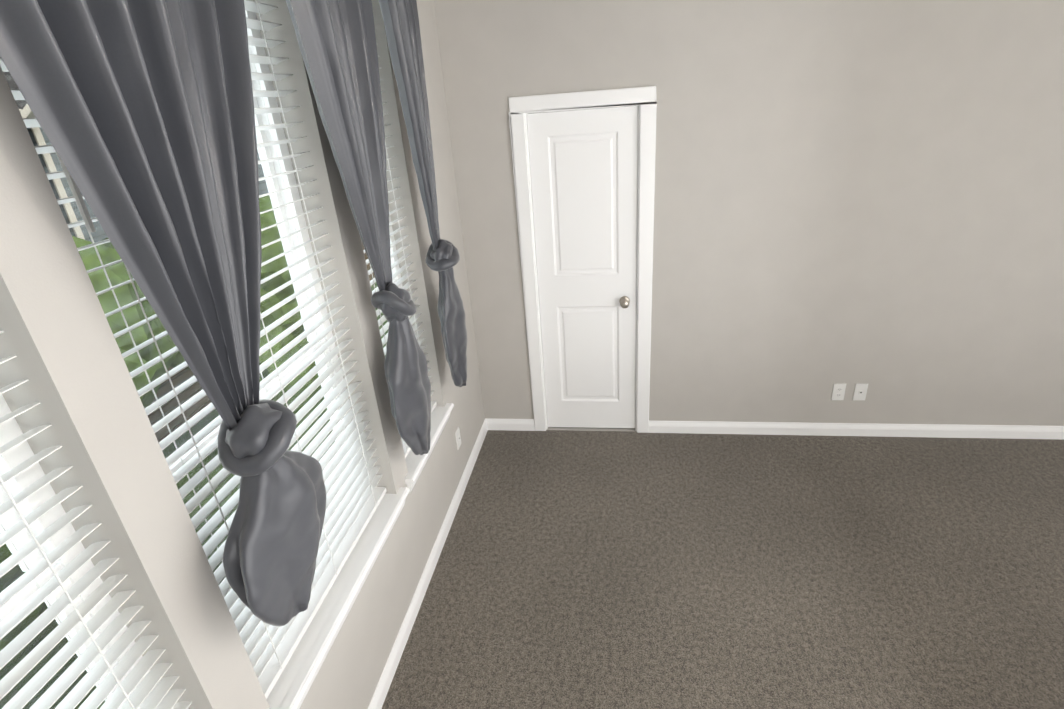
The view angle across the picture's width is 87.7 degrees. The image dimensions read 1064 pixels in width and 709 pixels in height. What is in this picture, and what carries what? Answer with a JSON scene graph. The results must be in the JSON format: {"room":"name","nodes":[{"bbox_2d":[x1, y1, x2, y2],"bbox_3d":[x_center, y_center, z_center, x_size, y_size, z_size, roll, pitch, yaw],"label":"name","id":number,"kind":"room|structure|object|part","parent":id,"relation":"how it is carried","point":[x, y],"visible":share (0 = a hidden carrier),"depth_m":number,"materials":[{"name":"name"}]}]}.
{"room":"empty bedroom","nodes":[
{"label":"empty bedroom","id":0,"kind":"room"},
{"bbox_2d":[0,0,484,708],"bbox_3d":[-0.758,-0.014,1.517,0.115,3.050,3.956,0,25,9],"label":"wall","id":1,"kind":"structure","parent":0,"point":[60,342],"depth_m":1.28,"materials":[{"name":"paint"}]},
{"bbox_2d":[0,394,155,708],"bbox_3d":[-0.973,0.241,0.702,0.078,2.060,0.600,0,25,9],"label":"window","id":2,"kind":"structure","parent":1,"relation":"in","point":[10,430],"depth_m":1.01,"materials":[{"name":"white plastic"}]},
{"bbox_2d":[0,331,191,708],"bbox_3d":[-0.884,0.229,0.683,0.075,2.031,0.588,0,25,9],"label":"window blind","id":3,"kind":"object","parent":2,"relation":"attached to","point":[161,695],"visible":1,"depth_m":1.00,"materials":[{"name":"white plastic"}]},
{"bbox_2d":[3,10,409,708],"bbox_3d":[-0.774,-0.106,1.513,0.225,2.138,1.020,0,25,9],"label":"window","id":4,"kind":"structure","parent":1,"relation":"in","point":[283,213],"depth_m":1.78,"materials":[{"name":"white plastic"}]},
{"bbox_2d":[0,0,386,698],"bbox_3d":[-0.760,-0.153,1.488,0.075,2.031,0.918,0,25,9],"label":"window blind","id":5,"kind":"object","parent":4,"relation":"attached to","point":[354,494],"visible":0.35,"depth_m":1.64,"materials":[{"name":"white plastic"}]},
{"bbox_2d":[0,0,467,625],"bbox_3d":[-0.622,-0.335,1.395,0.195,2.197,2.614,0,25,9],"label":"curtains","id":6,"kind":"object","parent":1,"relation":"attached to","point":[142,110],"visible":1,"depth_m":1.18,"materials":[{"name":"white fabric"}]},
{"bbox_3d":[-0.679,-0.542,0.991,0.094,1.476,0.766,0,25,9],"label":"panel","id":7,"kind":"part","parent":6,"relation":"part of","materials":[{"name":"fabric"}]},
{"bbox_3d":[-0.573,-0.871,1.679,0.094,1.470,0.682,0,25,9],"label":"panel","id":8,"kind":"part","parent":6,"relation":"part of","materials":[{"name":"fabric"}]},
{"bbox_3d":[-0.497,-1.117,2.193,0.090,1.466,0.462,0,25,9],"label":"panel","id":9,"kind":"part","parent":6,"relation":"part of","materials":[{"name":"fabric"}]},
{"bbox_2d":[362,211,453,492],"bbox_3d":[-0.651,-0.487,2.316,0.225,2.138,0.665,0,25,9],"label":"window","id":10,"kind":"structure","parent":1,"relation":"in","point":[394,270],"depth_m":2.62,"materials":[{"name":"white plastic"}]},
{"bbox_2d":[364,56,436,457],"bbox_3d":[-0.637,-0.533,2.292,0.075,2.031,0.563,0,25,9],"label":"window blind","id":11,"kind":"object","parent":10,"relation":"attached to","point":[383,330],"visible":0.23,"depth_m":2.51,"materials":[{"name":"white plastic"}]},
{"bbox_2d":[368,418,487,708],"bbox_3d":[-0.591,1.327,2.126,0.014,0.088,3.956,0,25,9],"label":"baseboard","id":12,"kind":"structure","parent":1,"relation":"attached to","point":[384,683],"depth_m":2.60,"materials":[{"name":"white wood"}]},
{"bbox_2d":[455,427,460,449],"bbox_3d":[-0.427,0.487,3.221,0.010,0.115,0.070,0,25,9],"label":"electrical outlet","id":13,"kind":"object","parent":1,"relation":"attached to","point":[458,437],"visible":1,"depth_m":3.21,"materials":[{"name":"white plastic"}]},
{"bbox_2d":[382,430,1063,708],"bbox_3d":[1.732,1.554,1.351,4.840,0.001,4.900,0,25,9],"label":"floor","id":14,"kind":"structure","parent":0,"point":[574,569],"depth_m":2.58,"materials":[{"name":"carpet"}]},
{"bbox_2d":[434,0,1063,430],"bbox_3d":[1.969,-0.891,2.960,4.840,3.050,0.120,0,25,9],"label":"wall","id":15,"kind":"structure","parent":0,"point":[850,194],"depth_m":2.98,"materials":[{"name":"paint"}]},
{"bbox_2d":[488,418,534,430],"bbox_3d":[-0.135,0.490,3.862,0.310,0.088,0.014,0,25,9],"label":"baseboard","id":16,"kind":"structure","parent":15,"relation":"attached to","point":[493,424],"depth_m":3.86,"materials":[{"name":"white wood"}]},
{"bbox_2d":[508,86,656,432],"bbox_3d":[0.336,-0.444,3.389,0.785,2.110,0.160,0,25,9],"label":"door","id":17,"kind":"structure","parent":15,"relation":"attached to","point":[584,182],"depth_m":3.29,"materials":[{"name":"white wood"}]},
{"bbox_3d":[0.564,-0.314,3.366,0.064,0.064,0.072,0,25,9],"label":"knob","id":18,"kind":"part","parent":17,"relation":"part of","materials":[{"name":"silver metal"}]},
{"bbox_2d":[831,383,845,399],"bbox_3d":[1.902,0.233,3.431,0.070,0.115,0.009,0,25,9],"label":"electrical outlet","id":19,"kind":"object","parent":15,"relation":"attached to","point":[838,392],"visible":1,"depth_m":3.43,"materials":[{"name":"white plastic"}]},
{"bbox_2d":[649,421,1063,439],"bbox_3d":[2.605,0.476,3.435,3.685,0.088,0.014,0,25,9],"label":"baseboard","id":20,"kind":"structure","parent":15,"relation":"attached to","point":[829,429],"depth_m":3.51,"materials":[{"name":"white wood"}]},
{"bbox_2d":[853,384,867,399],"bbox_3d":[2.025,0.232,3.411,0.070,0.115,0.010,0,25,9],"label":"cable wall plate","id":21,"kind":"object","parent":15,"relation":"attached to","point":[860,391],"visible":1,"depth_m":3.41,"materials":[{"name":"white plastic"}]},
{"label":"outside","id":22,"kind":"structure","parent":0,"visible":0},
{"bbox_2d":[0,268,387,708],"bbox_3d":[-42.124,1.136,16.753,85.360,0.001,100.000,0,25,9],"label":"lawn","id":23,"kind":"structure","parent":22,"point":[49,627],"depth_m":8.29,"materials":[{"name":"green plant"}]},
{"bbox_2d":[0,544,47,664],"bbox_3d":[-4.446,2.107,3.475,2.765,4.085,2.843,0,25,9],"label":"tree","id":24,"kind":"object","parent":23,"relation":"on","point":[32,617],"depth_m":3.56,"materials":[{"name":"plant"}]},
{"bbox_2d":[73,236,177,407],"bbox_3d":[-4.798,0.857,5.931,2.671,4.343,2.955,0,25,9],"label":"tree","id":25,"kind":"object","parent":23,"relation":"on","point":[144,333],"depth_m":5.22,"materials":[{"name":"green plant"}]},
{"bbox_2d":[0,57,268,402],"bbox_3d":[-12.044,-4.060,13.034,9.900,8.320,7.400,0,25,9],"label":"house","id":26,"kind":"structure","parent":23,"relation":"on","point":[55,164],"depth_m":9.49,"materials":[{"name":"white"}]},
{"bbox_2d":[101,195,317,385],"bbox_3d":[-4.624,-0.285,8.321,3.261,4.388,2.675,0,25,9],"label":"tree","id":27,"kind":"object","parent":23,"relation":"on","point":[274,300],"depth_m":7.61,"materials":[{"name":"green plant"}]},
{"bbox_2d":[144,244,373,441],"bbox_3d":[-6.255,-0.720,11.495,0.120,2.750,34.000,0,25,9],"label":"fence","id":28,"kind":"object","parent":23,"relation":"on","point":[171,405],"depth_m":10.01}
]}

